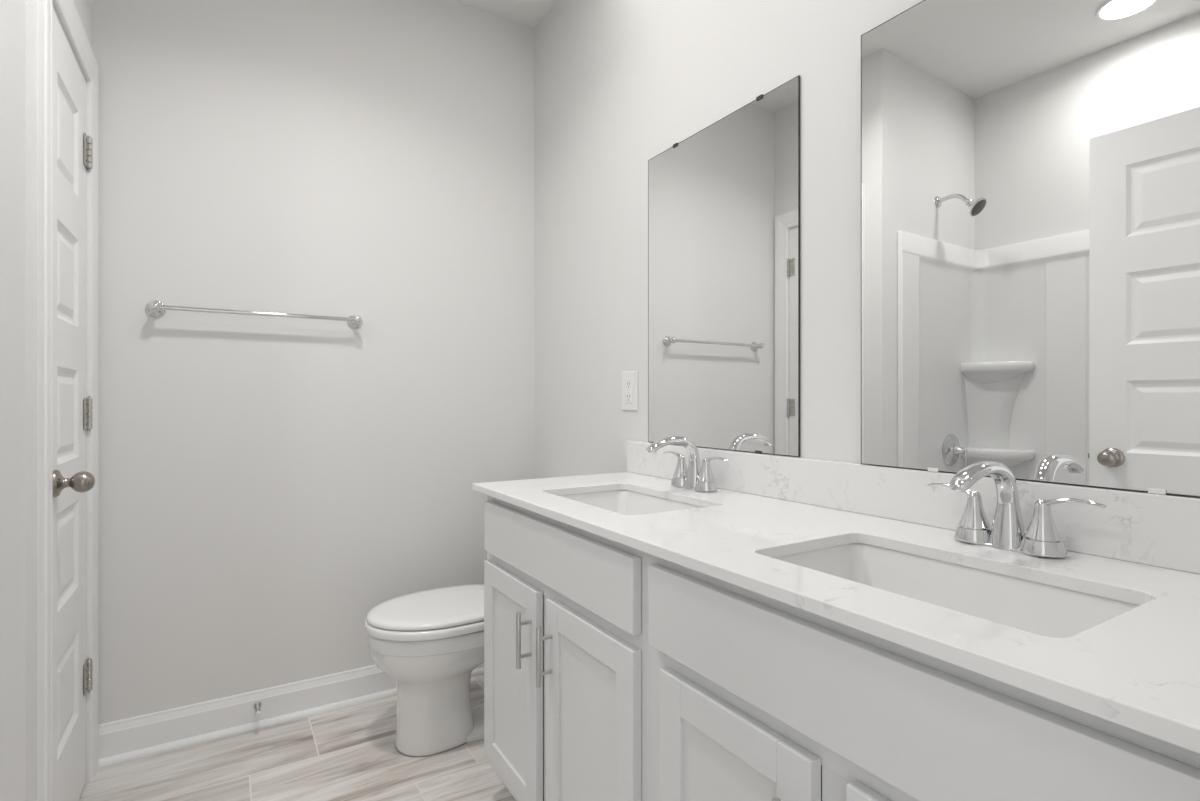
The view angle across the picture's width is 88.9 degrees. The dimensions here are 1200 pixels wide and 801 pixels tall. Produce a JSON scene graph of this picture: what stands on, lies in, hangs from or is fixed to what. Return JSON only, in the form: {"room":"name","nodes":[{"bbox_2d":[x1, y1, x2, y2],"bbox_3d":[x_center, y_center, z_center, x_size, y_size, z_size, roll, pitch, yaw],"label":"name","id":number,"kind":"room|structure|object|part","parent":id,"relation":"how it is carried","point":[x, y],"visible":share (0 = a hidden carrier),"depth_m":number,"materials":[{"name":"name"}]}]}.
{"room":"bathroom","nodes":[
{"label":"bathroom","id":0,"kind":"room"},
{"bbox_2d":[0,0,92,800],"bbox_3d":[-1.455,-0.251,1.563,0.140,2.808,0.770,0,0,-32],"label":"wall","id":1,"kind":"structure","parent":0,"point":[18,18],"depth_m":1.27,"materials":[{"name":"white paint"}]},
{"bbox_2d":[37,0,98,800],"bbox_3d":[-1.408,0.052,1.636,0.016,2.202,0.662,0,0,-32],"label":"trim","id":2,"kind":"structure","parent":1,"relation":"attached to","point":[67,11],"depth_m":1.38,"materials":[{"name":"white paint"}]},
{"bbox_2d":[53,4,94,800],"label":"door","id":3,"kind":"structure","parent":1,"relation":"in","point":[72,148],"depth_m":1.64,"materials":[{"name":"white paint"}]},
{"bbox_3d":[-1.299,0.204,1.514,0.077,0.067,0.067,0,0,-32],"label":"knob","id":4,"kind":"part","parent":3,"relation":"part of","materials":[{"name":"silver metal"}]},
{"bbox_2d":[79,674,515,800],"bbox_3d":[0.065,1.183,-0.155,2.648,0.060,5.528,0,0,-32],"label":"floor","id":5,"kind":"structure","parent":0,"point":[350,753],"depth_m":1.90,"materials":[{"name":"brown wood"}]},
{"bbox_2d":[364,584,483,756],"bbox_3d":[-0.424,0.756,2.176,0.782,0.794,0.468,0,0,-32],"label":"toilet","id":6,"kind":"object","parent":5,"relation":"on","point":[430,643],"visible":0.44,"depth_m":1.98,"materials":[{"name":"white ceramic"}]},
{"bbox_3d":[-0.544,0.736,2.102,0.498,0.028,0.384,0,0,-32],"label":"seat","id":7,"kind":"part","parent":6,"relation":"part of","materials":[{"name":"white plastic"}]},
{"bbox_3d":[-0.541,0.708,2.104,0.496,0.021,0.373,0,0,-32],"label":"lid","id":8,"kind":"part","parent":6,"relation":"part of","materials":[{"name":"white plastic"}]},
{"bbox_2d":[484,495,1199,800],"bbox_3d":[0.292,0.708,1.210,0.589,0.890,1.587,0,0,-32],"label":"vanity cabinet","id":9,"kind":"object","parent":5,"relation":"on","point":[614,671],"visible":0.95,"depth_m":0.91,"materials":[{"name":"white paint"}]},
{"bbox_3d":[-0.231,0.728,1.590,0.019,0.547,0.339,0,0,-32],"label":"cabinet door","id":10,"kind":"part","parent":9,"relation":"part of","materials":[{"name":"white paint"}]},
{"bbox_3d":[-0.181,0.570,1.454,0.038,0.131,0.012,0,0,-32],"label":"bar handle","id":11,"kind":"part","parent":9,"relation":"part of","materials":[{"name":"silver metal"}]},
{"bbox_3d":[-0.125,0.570,1.362,0.038,0.131,0.012,0,0,-32],"label":"bar handle","id":12,"kind":"part","parent":9,"relation":"part of","materials":[{"name":"silver metal"}]},
{"bbox_3d":[-0.126,0.355,1.419,0.019,0.138,0.740,0,0,-32],"label":"false drawer","id":13,"kind":"part","parent":9,"relation":"part of","materials":[{"name":"white paint"}]},
{"bbox_3d":[-0.024,0.728,1.252,0.019,0.547,0.349,0,0,-32],"label":"cabinet door","id":14,"kind":"part","parent":9,"relation":"part of","materials":[{"name":"white paint"}]},
{"bbox_3d":[0.190,0.728,0.904,0.019,0.547,0.315,0,0,-32],"label":"cabinet door","id":15,"kind":"part","parent":9,"relation":"part of","materials":[{"name":"white paint"}]},
{"bbox_2d":[473,472,1199,753],"bbox_3d":[0.297,0.253,1.229,0.562,0.019,1.643,0,0,-32],"label":"countertop","id":16,"kind":"structure","parent":9,"relation":"on","point":[1137,669],"depth_m":0.81,"materials":[{"name":"white stone"}]},
{"bbox_2d":[558,490,701,514],"bbox_3d":[0.066,0.339,1.536,0.315,0.152,0.470,0,0,-32],"label":"undermount sink","id":17,"kind":"object","parent":16,"relation":"in","point":[625,502],"visible":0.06,"depth_m":1.73,"materials":[{"name":"white ceramic"}]},
{"bbox_2d":[646,436,727,490],"bbox_3d":[0.238,0.171,1.683,0.212,0.146,0.210,0,0,8],"label":"faucet","id":18,"kind":"object","parent":16,"relation":"on","point":[696,477],"visible":1,"depth_m":1.66,"materials":[{"name":"silver metal"}]},
{"bbox_3d":[0.209,0.159,1.758,0.017,0.019,0.083,0,0,-32],"label":"lever","id":19,"kind":"part","parent":18,"relation":"part of","materials":[{"name":"silver metal"}]},
{"bbox_3d":[0.202,0.170,1.647,0.181,0.145,0.054,0,0,-32],"label":"spout","id":20,"kind":"part","parent":18,"relation":"part of","materials":[{"name":"silver metal"}]},
{"bbox_3d":[0.230,0.198,1.724,0.061,0.084,0.061,0,0,-32],"label":"handle","id":21,"kind":"part","parent":18,"relation":"part of","materials":[{"name":"silver metal"}]},
{"bbox_3d":[0.284,0.198,1.637,0.061,0.084,0.061,0,0,-32],"label":"handle","id":22,"kind":"part","parent":18,"relation":"part of","materials":[{"name":"silver metal"}]},
{"bbox_3d":[0.305,0.159,1.603,0.017,0.019,0.083,0,0,-32],"label":"lever","id":23,"kind":"part","parent":18,"relation":"part of","materials":[{"name":"silver metal"}]},
{"bbox_2d":[775,543,1139,637],"bbox_3d":[0.470,0.339,0.874,0.315,0.152,0.470,0,0,-32],"label":"undermount sink","id":24,"kind":"object","parent":16,"relation":"in","point":[1026,605],"visible":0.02,"depth_m":0.96,"materials":[{"name":"white ceramic"}]},
{"bbox_2d":[927,461,1106,556],"bbox_3d":[0.651,0.171,1.010,0.212,0.146,0.210,0,0,8],"label":"faucet","id":25,"kind":"object","parent":16,"relation":"on","point":[1042,537],"visible":1,"depth_m":0.99,"materials":[{"name":"silver metal"}]},
{"bbox_3d":[0.623,0.159,1.085,0.017,0.019,0.083,0,0,-32],"label":"lever","id":26,"kind":"part","parent":25,"relation":"part of","materials":[{"name":"silver metal"}]},
{"bbox_3d":[0.643,0.198,1.051,0.061,0.084,0.061,0,0,-32],"label":"handle","id":27,"kind":"part","parent":25,"relation":"part of","materials":[{"name":"silver metal"}]},
{"bbox_3d":[0.615,0.170,0.973,0.181,0.145,0.054,0,0,-32],"label":"spout","id":28,"kind":"part","parent":25,"relation":"part of","materials":[{"name":"silver metal"}]},
{"bbox_3d":[0.670,0.241,1.007,0.038,0.005,0.124,0,0,-32],"label":"plate","id":29,"kind":"part","parent":25,"relation":"part of","materials":[{"name":"silver metal"}]},
{"bbox_3d":[0.697,0.198,0.963,0.061,0.084,0.061,0,0,-32],"label":"handle","id":30,"kind":"part","parent":25,"relation":"part of","materials":[{"name":"silver metal"}]},
{"bbox_3d":[0.718,0.159,0.929,0.017,0.019,0.083,0,0,-32],"label":"lever","id":31,"kind":"part","parent":25,"relation":"part of","materials":[{"name":"silver metal"}]},
{"bbox_3d":[0.382,0.728,0.592,0.019,0.547,0.318,0,0,-32],"label":"cabinet door","id":32,"kind":"part","parent":9,"relation":"part of","materials":[{"name":"white paint"}]},
{"bbox_3d":[0.285,0.355,0.749,0.019,0.138,0.742,0,0,-32],"label":"false drawer","id":33,"kind":"part","parent":9,"relation":"part of","materials":[{"name":"white paint"}]},
{"bbox_2d":[93,0,534,723],"bbox_3d":[-1.349,-0.251,2.150,2.648,2.808,0.120,0,0,-32],"label":"wall","id":34,"kind":"structure","parent":0,"point":[267,483],"depth_m":2.23,"materials":[{"name":"white paint"}]},
{"bbox_2d":[145,300,362,328],"bbox_3d":[-1.179,-0.299,2.143,0.671,0.055,0.069,0,0,-32],"label":"towel bar","id":35,"kind":"object","parent":34,"relation":"attached to","point":[154,308],"visible":1,"depth_m":2.09,"materials":[{"name":"silver metal"}]},
{"bbox_3d":[-1.442,-0.299,1.982,0.055,0.055,0.069,0,0,-32],"label":"post","id":36,"kind":"part","parent":35,"relation":"part of","materials":[{"name":"silver metal"}]},
{"bbox_3d":[-0.917,-0.299,2.304,0.055,0.055,0.069,0,0,-32],"label":"post","id":37,"kind":"part","parent":35,"relation":"part of","materials":[{"name":"silver metal"}]},
{"bbox_2d":[253,702,261,716],"bbox_3d":[-1.185,1.075,2.119,0.026,0.026,0.075,0,0,-32],"label":"door stop","id":38,"kind":"object","parent":34,"relation":"attached to","point":[257,705],"visible":1,"depth_m":2.13,"materials":[{"name":"silver metal"}]},
{"bbox_2d":[98,663,483,768],"bbox_3d":[-0.936,1.090,2.315,1.530,0.126,0.030,0,0,-32],"label":"baseboard","id":39,"kind":"structure","parent":34,"relation":"attached to","point":[138,737],"depth_m":2.12,"materials":[{"name":"white paint"}]},
{"bbox_2d":[453,0,557,28],"bbox_3d":[-0.689,-1.694,1.072,2.648,0.080,2.648,0,0,-32],"label":"ceiling","id":40,"kind":"structure","parent":0,"point":[530,13],"depth_m":2.58,"materials":[{"name":"white paint"}]},
{"bbox_2d":[535,0,1199,497],"bbox_3d":[0.420,-0.251,1.682,0.120,2.808,2.528,0,0,-32],"label":"wall","id":41,"kind":"structure","parent":0,"point":[619,83],"depth_m":2.01,"materials":[{"name":"white paint"}]},
{"bbox_2d":[622,371,637,409],"bbox_3d":[0.100,-0.031,2.081,0.008,0.133,0.094,0,0,-32],"label":"electrical outlet","id":42,"kind":"object","parent":41,"relation":"attached to","point":[629,378],"visible":1,"depth_m":2.07,"materials":[{"name":"white plastic"}]},
{"bbox_2d":[625,378,632,402],"bbox_3d":[0.099,-0.031,2.080,0.003,0.084,0.043,0,0,-32],"label":"receptacle","id":43,"kind":"object","parent":42,"relation":"attached to","point":[628,381],"depth_m":2.08,"materials":[{"name":"white plastic"}]},
{"bbox_2d":[648,75,799,456],"bbox_3d":[0.318,-0.321,1.726,0.008,0.919,0.611,0,0,-32],"label":"wall mirror","id":44,"kind":"object","parent":41,"relation":"attached to","point":[724,200],"visible":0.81,"depth_m":1.67,"materials":[{"name":"silver mirror"}]},
{"bbox_2d":[627,441,1199,573],"bbox_3d":[0.528,0.191,1.371,0.020,0.105,1.643,0,0,-32],"label":"backsplash","id":45,"kind":"structure","parent":41,"relation":"attached to","point":[1158,530],"depth_m":1.16,"materials":[{"name":"white stone"}]},
{"bbox_2d":[861,0,1199,496],"bbox_3d":[0.725,-0.321,1.050,0.021,0.919,0.611,0,0,-32],"label":"wall mirror","id":46,"kind":"object","parent":41,"relation":"attached to","point":[1030,169],"visible":1,"depth_m":1.03,"materials":[{"name":"silver mirror"}]}
]}

